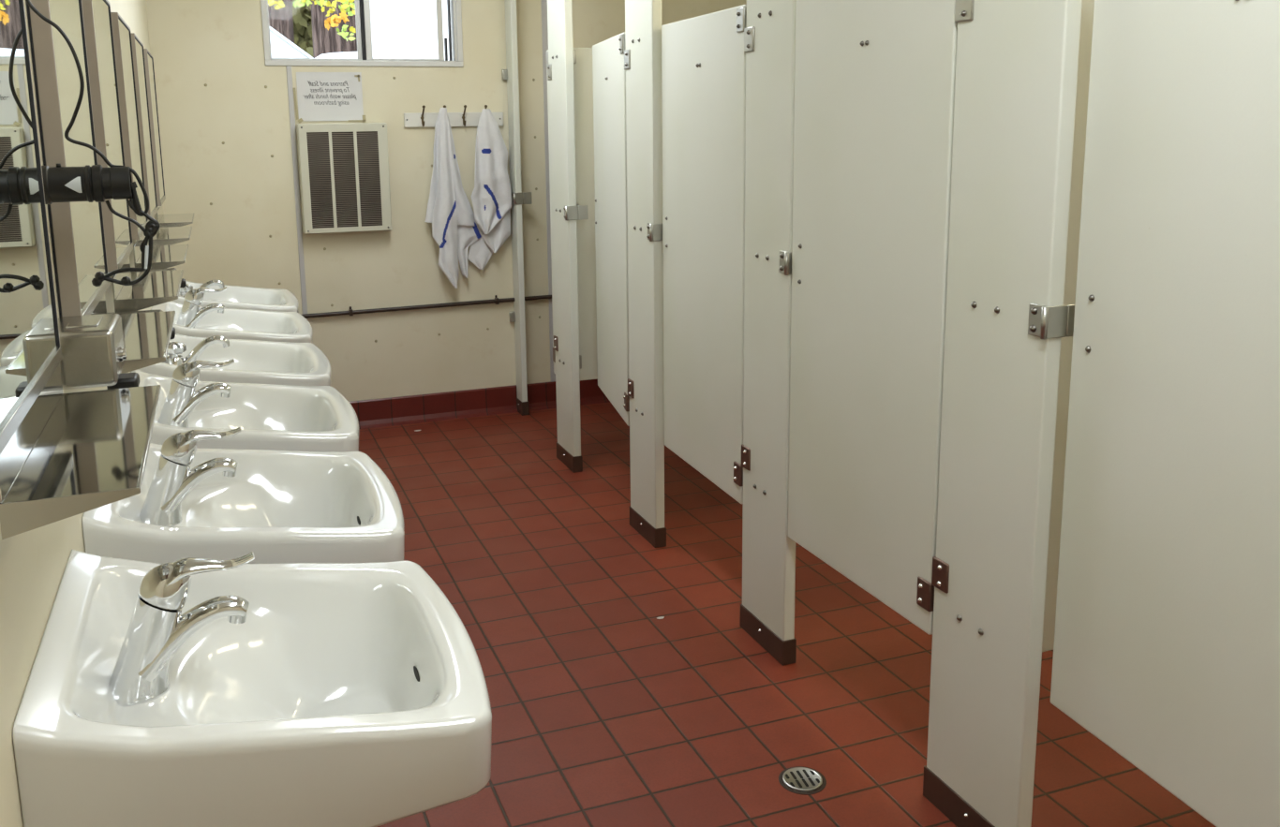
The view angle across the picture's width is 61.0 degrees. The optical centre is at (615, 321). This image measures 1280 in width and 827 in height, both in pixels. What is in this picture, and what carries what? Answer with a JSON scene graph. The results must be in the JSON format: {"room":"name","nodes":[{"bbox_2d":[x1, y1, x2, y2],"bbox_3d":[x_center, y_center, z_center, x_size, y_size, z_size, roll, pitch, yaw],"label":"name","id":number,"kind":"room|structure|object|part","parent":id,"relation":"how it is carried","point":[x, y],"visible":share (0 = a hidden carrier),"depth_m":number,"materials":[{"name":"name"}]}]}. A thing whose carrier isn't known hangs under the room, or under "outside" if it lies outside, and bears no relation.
{"room":"public restroom","nodes":[
{"label":"public restroom","id":0,"kind":"room"},
{"bbox_2d":[0,0,167,826],"bbox_3d":[-1.019,-0.106,1.938,0.145,2.608,6.560,-5,11,-20],"label":"wall","id":1,"kind":"structure","parent":0,"point":[33,563],"depth_m":1.16,"materials":[{"name":"beige paint"}]},
{"bbox_2d":[0,0,62,455],"bbox_3d":[-0.609,-0.189,1.056,0.028,0.549,0.441,-5,11,-20],"label":"wall mirror","id":2,"kind":"object","parent":1,"relation":"attached to","point":[30,346],"visible":1,"depth_m":1.12,"materials":[{"name":"silver metal"}]},
{"bbox_3d":[-0.604,0.073,1.104,0.026,0.016,0.427,-5,11,-20],"label":"rail","id":3,"kind":"part","parent":2,"relation":"part of","materials":[{"name":"silver metal"}]},
{"bbox_3d":[-0.608,-0.189,1.056,0.024,0.549,0.440,-5,11,-20],"label":"frame","id":4,"kind":"part","parent":2,"relation":"part of","materials":[{"name":"metal"}]},
{"bbox_2d":[23,0,59,318],"bbox_3d":[-1.161,-0.445,2.483,0.007,0.581,3.936,-5,11,-20],"label":"trim","id":5,"kind":"structure","parent":1,"relation":"attached to","point":[24,1],"depth_m":1.46,"materials":[{"name":"grey metal"}]},
{"bbox_2d":[26,0,109,316],"bbox_3d":[-0.838,-0.298,1.670,0.029,0.549,0.441,-4,11,-20],"label":"wall mirror","id":6,"kind":"object","parent":1,"relation":"attached to","point":[77,228],"visible":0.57,"depth_m":1.53,"materials":[{"name":"silver metal"}]},
{"bbox_3d":[-0.837,-0.302,1.669,0.019,0.531,0.430,-5,11,-20],"label":"glass","id":7,"kind":"part","parent":6,"relation":"part of","materials":[{"name":"mirror"}]},
{"bbox_3d":[-0.833,-0.036,1.718,0.026,0.016,0.427,-5,11,-20],"label":"rail","id":8,"kind":"part","parent":6,"relation":"part of","materials":[{"name":"silver metal"}]},
{"bbox_2d":[0,363,161,539],"bbox_3d":[-0.575,0.118,1.196,0.118,0.077,0.441,-5,11,-20],"label":"steel shelf","id":9,"kind":"object","parent":1,"relation":"attached to","point":[71,453],"visible":0.92,"depth_m":1.10,"materials":[{"name":"silver metal"}]},
{"bbox_2d":[41,163,132,204],"bbox_3d":[-0.692,-0.181,1.415,0.112,0.052,0.050,-5,11,-20],"label":"hair dryer","id":10,"kind":"object","parent":1,"relation":"attached to","point":[96,183],"visible":0.84,"depth_m":1.40,"materials":[{"name":"black plastic"}]},
{"bbox_2d":[25,0,160,286],"bbox_3d":[-0.680,-0.260,1.406,0.143,0.434,0.013,-5,11,-20],"label":"power cord","id":11,"kind":"object","parent":10,"relation":"attached to","point":[152,226],"visible":1,"depth_m":1.44,"materials":[{"name":"black plastic"}]},
{"bbox_3d":[-0.685,-0.304,1.396,0.133,0.342,0.005,-5,11,-20],"label":"cord","id":12,"kind":"part","parent":11,"relation":"part of","materials":[{"name":"black rubber"}]},
{"bbox_2d":[58,313,139,389],"bbox_3d":[-0.705,0.046,1.469,0.106,0.094,0.147,-5,11,-20],"label":"soap dispenser","id":13,"kind":"object","parent":1,"relation":"attached to","point":[94,352],"visible":0.8,"depth_m":1.41,"materials":[{"name":"silver metal"}]},
{"bbox_3d":[-0.715,0.001,1.462,0.038,0.003,0.075,-5,11,-20],"label":"filler lid","id":14,"kind":"part","parent":13,"relation":"part of","materials":[{"name":"silver metal"}]},
{"bbox_2d":[81,0,133,272],"bbox_3d":[-1.054,-0.401,2.251,0.028,0.549,0.441,-5,11,-20],"label":"wall mirror","id":15,"kind":"object","parent":1,"relation":"attached to","point":[96,13],"visible":0.73,"depth_m":2.14,"materials":[{"name":"silver metal"}]},
{"bbox_3d":[-1.050,-0.139,2.299,0.026,0.016,0.427,-5,11,-20],"label":"rail","id":16,"kind":"part","parent":15,"relation":"part of","materials":[{"name":"silver metal"}]},
{"bbox_2d":[110,12,148,240],"bbox_3d":[-1.280,-0.508,2.856,0.028,0.549,0.441,-5,11,-20],"label":"wall mirror","id":17,"kind":"object","parent":1,"relation":"attached to","point":[121,31],"visible":0.69,"depth_m":2.74,"materials":[{"name":"silver metal"}]},
{"bbox_3d":[-1.275,-0.246,2.904,0.026,0.016,0.427,-5,11,-20],"label":"rail","id":18,"kind":"part","parent":17,"relation":"part of","materials":[{"name":"silver metal"}]},
{"bbox_2d":[90,294,175,373],"bbox_3d":[-0.791,0.016,1.776,0.118,0.077,0.441,-5,11,-20],"label":"steel shelf","id":19,"kind":"object","parent":1,"relation":"attached to","point":[146,336],"visible":0.49,"depth_m":1.76,"materials":[{"name":"silver metal"}]},
{"bbox_2d":[106,309,175,339],"bbox_3d":[-0.911,0.011,2.070,0.130,0.046,0.147,-5,11,-20],"label":"soap dispenser","id":20,"kind":"object","parent":1,"relation":"attached to","point":[172,335],"visible":0.12,"depth_m":2.10,"materials":[{"name":"silver metal"}]},
{"bbox_3d":[-0.909,-0.012,2.071,0.038,0.003,0.075,-5,11,-20],"label":"filler lid","id":21,"kind":"part","parent":20,"relation":"part of","materials":[{"name":"silver metal"}]},
{"bbox_2d":[130,32,158,221],"bbox_3d":[-1.492,-0.609,3.426,0.028,0.549,0.441,-5,11,-20],"label":"wall mirror","id":22,"kind":"object","parent":1,"relation":"attached to","point":[138,53],"visible":0.65,"depth_m":3.36,"materials":[{"name":"silver metal"}]},
{"bbox_3d":[-1.487,-0.347,3.473,0.026,0.016,0.427,-5,11,-20],"label":"rail","id":23,"kind":"part","parent":22,"relation":"part of","materials":[{"name":"silver metal"}]},
{"bbox_2d":[112,255,183,312],"bbox_3d":[-1.007,-0.087,2.355,0.118,0.077,0.441,-5,11,-20],"label":"steel shelf","id":24,"kind":"object","parent":1,"relation":"attached to","point":[157,288],"visible":0.82,"depth_m":2.24,"materials":[{"name":"silver metal"}]},
{"bbox_2d":[143,48,165,206],"bbox_3d":[-1.724,-0.720,4.047,0.028,0.549,0.441,-5,11,-20],"label":"wall mirror","id":25,"kind":"object","parent":1,"relation":"attached to","point":[148,58],"visible":0.74,"depth_m":3.95,"materials":[{"name":"silver metal"}]},
{"bbox_3d":[-1.719,-0.458,4.095,0.026,0.016,0.427,-5,11,-20],"label":"rail","id":26,"kind":"part","parent":25,"relation":"part of","materials":[{"name":"silver metal"}]},
{"bbox_2d":[130,267,186,287],"bbox_3d":[-1.125,-0.103,2.654,0.138,0.040,0.147,-5,11,-20],"label":"soap dispenser","id":27,"kind":"object","parent":1,"relation":"attached to","point":[183,283],"visible":0.25,"depth_m":2.67,"materials":[{"name":"silver metal"}]},
{"bbox_3d":[-1.119,-0.122,2.657,0.038,0.003,0.075,-5,11,-20],"label":"filler lid","id":28,"kind":"part","parent":27,"relation":"part of","materials":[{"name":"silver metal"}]},
{"bbox_2d":[133,234,188,269],"bbox_3d":[-1.223,-0.190,2.935,0.118,0.077,0.441,-5,11,-20],"label":"steel shelf","id":29,"kind":"object","parent":1,"relation":"attached to","point":[164,257],"visible":0.73,"depth_m":2.84,"materials":[{"name":"silver metal"}]},
{"bbox_2d":[148,217,192,245],"bbox_3d":[-1.439,-0.293,3.515,0.118,0.077,0.441,-5,11,-20],"label":"steel shelf","id":30,"kind":"object","parent":1,"relation":"attached to","point":[171,235],"visible":0.62,"depth_m":3.41,"materials":[{"name":"silver metal"}]},
{"bbox_3d":[-1.440,-0.308,3.512,0.117,0.046,0.440,-5,11,-20],"label":"shelf plate","id":31,"kind":"part","parent":30,"relation":"part of","materials":[{"name":"silver metal"}]},
{"bbox_2d":[156,205,193,227],"bbox_3d":[-1.655,-0.396,4.095,0.118,0.077,0.441,-5,11,-20],"label":"steel shelf","id":32,"kind":"object","parent":1,"relation":"attached to","point":[174,219],"visible":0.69,"depth_m":4.00,"materials":[{"name":"silver metal"}]},
{"bbox_2d":[150,286,312,343],"bbox_3d":[-1.278,0.029,3.643,0.498,0.300,0.497,-5,11,-20],"label":"sink","id":33,"kind":"object","parent":1,"relation":"attached to","point":[191,319],"visible":0.41,"depth_m":3.61,"materials":[{"name":"ceramic"}]},
{"bbox_3d":[-1.367,-0.014,3.603,0.139,0.091,0.060,-5,11,-20],"label":"spout","id":34,"kind":"part","parent":33,"relation":"part of","materials":[{"name":"silver metal"}]},
{"bbox_3d":[-1.355,-0.084,3.594,0.135,0.059,0.050,-5,11,-20],"label":"handle","id":35,"kind":"part","parent":33,"relation":"part of","materials":[{"name":"silver metal"}]},
{"bbox_2d":[137,333,331,386],"bbox_3d":[-1.066,0.155,3.082,0.498,0.247,0.497,-5,11,-20],"label":"sink","id":36,"kind":"object","parent":1,"relation":"attached to","point":[256,362],"visible":0.26,"depth_m":3.19,"materials":[{"name":"ceramic"}]},
{"bbox_3d":[-1.226,0.077,3.008,0.065,0.042,0.065,0,10,2],"label":"handle","id":37,"kind":"part","parent":36,"relation":"part of","materials":[{"name":"silver metal"}]},
{"bbox_3d":[-1.154,0.092,3.038,0.144,0.102,0.038,-5,11,-20],"label":"spout","id":38,"kind":"part","parent":36,"relation":"part of","materials":[{"name":"silver metal"}]},
{"bbox_2d":[171,279,298,312],"bbox_3d":[-1.488,-0.046,4.215,0.498,0.247,0.497,-5,11,-20],"label":"sink","id":39,"kind":"object","parent":1,"relation":"attached to","point":[276,300],"visible":0.25,"depth_m":4.35,"materials":[{"name":"ceramic"}]},
{"bbox_3d":[-1.648,-0.124,4.141,0.065,0.042,0.065,0,10,2],"label":"handle","id":40,"kind":"part","parent":39,"relation":"part of","materials":[{"name":"silver metal"}]},
{"bbox_3d":[-1.576,-0.109,4.170,0.144,0.102,0.038,-5,11,-20],"label":"spout","id":41,"kind":"part","parent":39,"relation":"part of","materials":[{"name":"silver metal"}]},
{"bbox_2d":[82,427,404,564],"bbox_3d":[-0.644,0.330,1.944,0.498,0.300,0.497,-5,11,-20],"label":"sink","id":42,"kind":"object","parent":1,"relation":"attached to","point":[279,507],"visible":0.69,"depth_m":1.88,"materials":[{"name":"ceramic"}]},
{"bbox_3d":[-0.733,0.287,1.903,0.139,0.091,0.060,-5,11,-20],"label":"spout","id":43,"kind":"part","parent":42,"relation":"part of","materials":[{"name":"silver metal"}]},
{"bbox_3d":[-0.722,0.217,1.895,0.135,0.059,0.050,-5,11,-20],"label":"handle","id":44,"kind":"part","parent":42,"relation":"part of","materials":[{"name":"silver metal"}]},
{"bbox_2d":[130,358,359,451],"bbox_3d":[-0.855,0.229,2.510,0.498,0.300,0.497,-5,11,-20],"label":"sink","id":45,"kind":"object","parent":1,"relation":"attached to","point":[270,417],"visible":0.46,"depth_m":2.55,"materials":[{"name":"ceramic"}]},
{"bbox_3d":[-0.945,0.187,2.470,0.139,0.091,0.060,-5,11,-20],"label":"spout","id":46,"kind":"part","parent":45,"relation":"part of","materials":[{"name":"silver metal"}]},
{"bbox_3d":[-0.933,0.117,2.462,0.135,0.059,0.050,-5,11,-20],"label":"handle","id":47,"kind":"part","parent":45,"relation":"part of","materials":[{"name":"silver metal"}]},
{"bbox_2d":[12,550,491,826],"bbox_3d":[-0.433,0.430,1.378,0.498,0.300,0.497,-5,11,-20],"label":"sink","id":48,"kind":"object","parent":1,"relation":"attached to","point":[189,692],"visible":1,"depth_m":1.28,"materials":[{"name":"ceramic"}]},
{"bbox_3d":[-0.522,0.388,1.337,0.139,0.091,0.060,-5,11,-20],"label":"spout","id":49,"kind":"part","parent":48,"relation":"part of","materials":[{"name":"silver metal"}]},
{"bbox_3d":[-0.511,0.318,1.329,0.135,0.059,0.050,-5,11,-20],"label":"handle","id":50,"kind":"part","parent":48,"relation":"part of","materials":[{"name":"silver metal"}]},
{"bbox_2d":[145,0,746,401],"bbox_3d":[-0.761,-0.741,5.400,3.648,2.608,0.164,-5,11,-20],"label":"wall","id":51,"kind":"structure","parent":0,"point":[224,112],"depth_m":5.22,"materials":[{"name":"beige paint"}]},
{"bbox_2d":[286,65,308,320],"bbox_3d":[-1.482,-0.382,5.102,0.022,1.598,0.006,-5,11,-20],"label":"trim","id":52,"kind":"structure","parent":51,"relation":"attached to","point":[289,67],"depth_m":5.06,"materials":[{"name":"grey metal"}]},
{"bbox_2d":[292,72,365,123],"bbox_3d":[-1.329,-1.039,5.040,0.322,0.232,0.005,-5,11,-20],"label":"paper notice","id":53,"kind":"object","parent":51,"relation":"attached to","point":[320,96],"visible":1,"depth_m":5.04,"materials":[{"name":"white paper"}]},
{"bbox_2d":[296,122,391,234],"bbox_3d":[-1.268,-0.673,5.089,0.406,0.506,0.082,-5,11,-20],"label":"air vent","id":54,"kind":"object","parent":51,"relation":"attached to","point":[344,175],"visible":1,"depth_m":5.06,"materials":[{"name":"metal"}]},
{"bbox_2d":[260,0,463,66],"bbox_3d":[-1.179,-1.475,5.064,0.914,0.558,0.088,-5,11,-20],"label":"window","id":55,"kind":"structure","parent":51,"relation":"in","point":[390,33],"depth_m":5.13,"materials":[{"name":"metal"}]},
{"bbox_3d":[-1.389,-1.458,5.004,0.413,0.494,0.013,-5,11,-20],"label":"fixed sash","id":56,"kind":"part","parent":55,"relation":"part of","materials":[{"name":"metal"}]},
{"bbox_3d":[-1.003,-1.484,5.119,0.368,0.494,0.013,-5,11,-20],"label":"sliding sash","id":57,"kind":"part","parent":55,"relation":"part of","materials":[{"name":"metal"}]},
{"bbox_3d":[-1.000,-1.486,5.120,0.322,0.491,0.003,-5,11,-20],"label":"frosted pane","id":58,"kind":"part","parent":55,"relation":"part of","materials":[{"name":"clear glass"}]},
{"bbox_3d":[-0.823,-1.508,5.229,0.054,0.491,0.003,-5,11,-20],"label":"pane","id":59,"kind":"part","parent":55,"relation":"part of","materials":[{"name":"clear glass"}]},
{"bbox_2d":[301,295,551,318],"bbox_3d":[-1.174,-0.061,5.261,1.811,0.051,0.032,-5,11,-20],"label":"pipe","id":60,"kind":"object","parent":51,"relation":"attached to","point":[497,301],"visible":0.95,"depth_m":5.33,"materials":[{"name":"black metal"}]},
{"bbox_2d":[403,104,503,127],"bbox_3d":[-0.774,-0.991,5.233,0.483,0.101,0.062,-5,11,-20],"label":"coat rack","id":61,"kind":"object","parent":51,"relation":"attached to","point":[423,119],"visible":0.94,"depth_m":5.24,"materials":[{"name":"white paint"}]},
{"bbox_2d":[424,107,482,288],"bbox_3d":[-0.788,-0.594,5.265,0.285,0.871,0.068,-5,11,-20],"label":"hand towel","id":62,"kind":"object","parent":61,"relation":"hanging from","point":[454,227],"visible":1,"depth_m":5.25,"materials":[{"name":"white fabric"}]},
{"bbox_2d":[467,108,511,269],"bbox_3d":[-0.623,-0.642,5.319,0.220,0.785,0.071,-5,11,-20],"label":"hand towel","id":63,"kind":"object","parent":61,"relation":"hanging from","point":[491,196],"visible":1,"depth_m":5.30,"materials":[{"name":"white fabric"}]},
{"bbox_2d":[349,379,610,429],"bbox_3d":[-0.651,0.408,5.540,3.200,0.134,0.038,-5,11,-20],"label":"baseboard","id":64,"kind":"structure","parent":51,"relation":"attached to","point":[372,413],"depth_m":5.49,"materials":[{"name":"red tile"}]},
{"bbox_2d":[541,0,555,382],"bbox_3d":[-0.341,-0.850,5.455,0.030,2.362,0.006,-5,11,-20],"label":"trim","id":65,"kind":"structure","parent":51,"relation":"attached to","point":[544,34],"depth_m":5.47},
{"bbox_2d":[359,401,1215,826],"bbox_3d":[0.368,1.058,2.724,3.648,0.160,6.480,-5,11,-20],"label":"floor","id":66,"kind":"structure","parent":0,"point":[606,712],"depth_m":2.95,"materials":[{"name":"red tile"}]},
{"bbox_2d":[501,0,532,416],"bbox_3d":[-0.487,-0.759,5.351,0.091,2.493,0.129,-7,12,-30],"label":"pilaster","id":67,"kind":"object","parent":66,"relation":"on","point":[519,198],"visible":1,"depth_m":5.35,"materials":[{"name":"plastic"}]},
{"bbox_2d":[547,0,588,473],"bbox_3d":[-0.202,-0.607,4.498,0.098,2.493,0.240,-5,11,-20],"label":"pilaster","id":68,"kind":"object","parent":66,"relation":"on","point":[565,211],"visible":1,"depth_m":4.49,"materials":[{"name":"plastic"}]},
{"bbox_3d":[-0.256,-1.035,4.503,0.045,0.064,0.051,-5,11,-20],"label":"hinge plate","id":69,"kind":"part","parent":68,"relation":"part of","materials":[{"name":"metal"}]},
{"bbox_2d":[545,49,555,373],"bbox_3d":[0.075,-0.471,4.739,0.726,1.389,0.114,-4,11,-17],"label":"door","id":70,"kind":"structure","parent":68,"relation":"attached to","point":[546,52],"depth_m":4.66,"materials":[{"name":"plastic"}]},
{"bbox_3d":[-0.267,-1.098,4.548,0.045,0.064,0.045,-4,11,-17],"label":"hinge plate","id":71,"kind":"part","parent":70,"relation":"part of","materials":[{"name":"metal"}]},
{"bbox_3d":[-0.250,0.145,4.774,0.045,0.064,0.045,-4,11,-17],"label":"hinge plate","id":72,"kind":"part","parent":70,"relation":"part of","materials":[{"name":"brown metal"}]},
{"bbox_3d":[-0.241,0.092,4.709,0.045,0.064,0.051,-5,11,-20],"label":"hinge plate","id":73,"kind":"part","parent":68,"relation":"part of","materials":[{"name":"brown metal"}]},
{"bbox_2d":[573,47,597,380],"bbox_3d":[0.483,-0.485,4.786,1.454,1.389,0.051,-5,11,-20],"label":"partition panel","id":74,"kind":"object","parent":68,"relation":"attached to","point":[583,81],"visible":0.13,"depth_m":4.54,"materials":[{"name":"plastic"}]},
{"bbox_2d":[624,0,666,548],"bbox_3d":[0.113,-0.461,3.674,0.098,2.493,0.251,-5,11,-20],"label":"pilaster","id":75,"kind":"object","parent":66,"relation":"on","point":[643,18],"visible":0.98,"depth_m":3.68,"materials":[{"name":"plastic"}]},
{"bbox_2d":[592,31,629,426],"bbox_3d":[0.020,-0.360,4.138,0.115,1.389,0.642,-3,10,-9],"label":"door","id":76,"kind":"structure","parent":75,"relation":"attached to","point":[608,71],"depth_m":4.07,"materials":[{"name":"plastic"}]},
{"bbox_3d":[0.039,-0.953,3.728,0.045,0.064,0.045,-3,11,-11],"label":"hinge plate","id":77,"kind":"part","parent":76,"relation":"part of","materials":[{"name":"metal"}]},
{"bbox_3d":[0.056,0.291,3.954,0.045,0.064,0.045,-3,11,-11],"label":"hinge plate","id":78,"kind":"part","parent":76,"relation":"part of","materials":[{"name":"brown metal"}]},
{"bbox_3d":[0.057,-0.890,3.685,0.045,0.064,0.051,-5,11,-20],"label":"hinge plate","id":79,"kind":"part","parent":75,"relation":"part of","materials":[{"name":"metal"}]},
{"bbox_3d":[0.072,0.237,3.890,0.045,0.064,0.051,-5,11,-20],"label":"hinge plate","id":80,"kind":"part","parent":75,"relation":"part of","materials":[{"name":"brown metal"}]},
{"bbox_2d":[739,0,796,666],"bbox_3d":[0.427,-0.315,2.852,0.098,2.493,0.259,-5,11,-20],"label":"pilaster","id":81,"kind":"object","parent":66,"relation":"on","point":[768,555],"visible":0.88,"depth_m":2.89,"materials":[{"name":"laminate"}]},
{"bbox_2d":[661,4,746,504],"bbox_3d":[0.296,-0.212,3.304,0.114,1.389,0.630,-4,11,-18],"label":"door","id":82,"kind":"structure","parent":81,"relation":"attached to","point":[704,56],"depth_m":3.24,"materials":[{"name":"plastic"}]},
{"bbox_3d":[0.368,0.437,3.130,0.045,0.064,0.045,-4,11,-18],"label":"hinge plate","id":83,"kind":"part","parent":82,"relation":"part of","materials":[{"name":"brown metal"}]},
{"bbox_3d":[0.351,-0.806,2.903,0.045,0.064,0.045,-4,11,-18],"label":"hinge plate","id":84,"kind":"part","parent":82,"relation":"part of","materials":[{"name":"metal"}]},
{"bbox_3d":[0.384,0.382,3.072,0.045,0.064,0.051,-5,11,-20],"label":"hinge plate","id":85,"kind":"part","parent":81,"relation":"part of","materials":[{"name":"brown metal"}]},
{"bbox_3d":[0.369,-0.745,2.866,0.045,0.064,0.051,-5,11,-20],"label":"hinge plate","id":86,"kind":"part","parent":81,"relation":"part of","materials":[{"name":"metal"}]},
{"bbox_2d":[778,766,826,795],"bbox_3d":[0.418,1.027,2.433,0.106,0.009,0.106,-5,11,-20],"label":"floor drain","id":87,"kind":"object","parent":66,"relation":"on","point":[796,780],"visible":1,"depth_m":2.43,"materials":[{"name":"metal"}]},
{"bbox_2d":[922,0,1082,826],"bbox_3d":[0.742,-0.169,2.029,0.098,2.493,0.296,-5,11,-20],"label":"pilaster","id":88,"kind":"object","parent":66,"relation":"on","point":[1007,319],"visible":0.96,"depth_m":2.05,"materials":[{"name":"plastic"}]},
{"bbox_2d":[788,0,957,635],"bbox_3d":[0.594,-0.067,2.485,0.114,1.389,0.610,-5,11,-20],"label":"door","id":89,"kind":"structure","parent":88,"relation":"attached to","point":[875,80],"depth_m":2.42,"materials":[{"name":"plastic"}]},
{"bbox_3d":[0.675,0.580,2.324,0.045,0.064,0.045,-5,11,-20],"label":"hinge plate","id":90,"kind":"part","parent":89,"relation":"part of","materials":[{"name":"brown metal"}]},
{"bbox_3d":[0.693,0.525,2.265,0.045,0.064,0.051,-5,11,-20],"label":"hinge plate","id":91,"kind":"part","parent":88,"relation":"part of","materials":[{"name":"brown metal"}]},
{"bbox_3d":[0.677,-0.602,2.060,0.045,0.064,0.051,-5,11,-20],"label":"hinge plate","id":92,"kind":"part","parent":88,"relation":"part of","materials":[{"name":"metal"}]},
{"bbox_2d":[1041,0,1094,652],"bbox_3d":[1.421,-0.050,2.331,1.454,1.389,0.051,-5,11,-20],"label":"partition panel","id":93,"kind":"object","parent":88,"relation":"attached to","point":[1088,6],"visible":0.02,"depth_m":2.11,"materials":[{"name":"plastic"}]},
{"label":"outside","id":94,"kind":"structure","parent":0,"visible":0},
{"bbox_2d":[267,0,356,41],"bbox_3d":[-2.245,-2.312,8.019,0.689,0.463,0.273,-3,11,-13],"label":"branch","id":95,"kind":"object","parent":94,"point":[334,20],"visible":0.97,"depth_m":8.08,"materials":[{"name":"yellow plant"}]},
{"bbox_3d":[1.058,-0.022,1.201,0.098,2.493,0.259,-5,11,-20],"label":"pilaster","id":96,"kind":"object","parent":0,"visible":0},
{"bbox_2d":[1050,0,1279,826],"bbox_3d":[0.937,0.082,1.643,0.115,1.389,0.610,-4,11,-16],"label":"door","id":97,"kind":"structure","parent":96,"relation":"attached to","point":[1167,643],"depth_m":1.69,"materials":[{"name":"plastic"}]},
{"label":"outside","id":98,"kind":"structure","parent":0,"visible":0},
{"bbox_3d":[-5.206,-2.488,24.358,44.800,0.160,38.160,-5,11,-20],"label":"ground","id":99,"kind":"structure","parent":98,"visible":0},
{"bbox_2d":[267,0,294,43],"bbox_3d":[-6.232,-9.726,19.084,0.792,16.000,0.786,-5,11,-20],"label":"trunk","id":100,"kind":"object","parent":99,"relation":"on","point":[280,20],"visible":0.07,"depth_m":19.68,"materials":[{"name":"brown plant"}]},
{"bbox_2d":[269,26,312,58],"bbox_3d":[-3.955,-1.801,11.607,1.526,3.030,1.424,-5,11,-20],"label":"tent","id":101,"kind":"object","parent":99,"relation":"on","point":[281,47],"visible":0.13,"depth_m":10.98,"materials":[{"name":"white fabric"}]},
{"bbox_2d":[291,0,312,57],"bbox_3d":[-7.805,-8.534,28.880,5.468,5.004,5.686,-2,10,-7],"label":"undergrowth","id":102,"kind":"object","parent":99,"relation":"on","point":[302,15],"visible":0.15,"depth_m":27.57,"materials":[{"name":"green plant"}]},
{"bbox_2d":[310,0,344,58],"bbox_3d":[-5.005,-9.517,17.847,0.767,16.000,0.794,-5,11,-20],"label":"trunk","id":103,"kind":"object","parent":99,"relation":"on","point":[324,41],"visible":0.16,"depth_m":18.48,"materials":[{"name":"brown plant"}]},
{"bbox_2d":[315,51,357,59],"bbox_3d":[-3.550,-2.109,14.164,0.608,2.709,0.960,-5,11,-20],"label":"roof","id":104,"kind":"structure","parent":99,"relation":"on","point":[348,54],"depth_m":13.48,"materials":[{"name":"fabric"}]},
{"bbox_2d":[341,0,357,52],"bbox_3d":[-5.497,-10.242,21.855,0.909,16.000,0.895,-5,11,-20],"label":"trunk","id":105,"kind":"object","parent":99,"relation":"on","point":[349,46],"visible":0.03,"depth_m":22.40,"materials":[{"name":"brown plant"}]}
]}

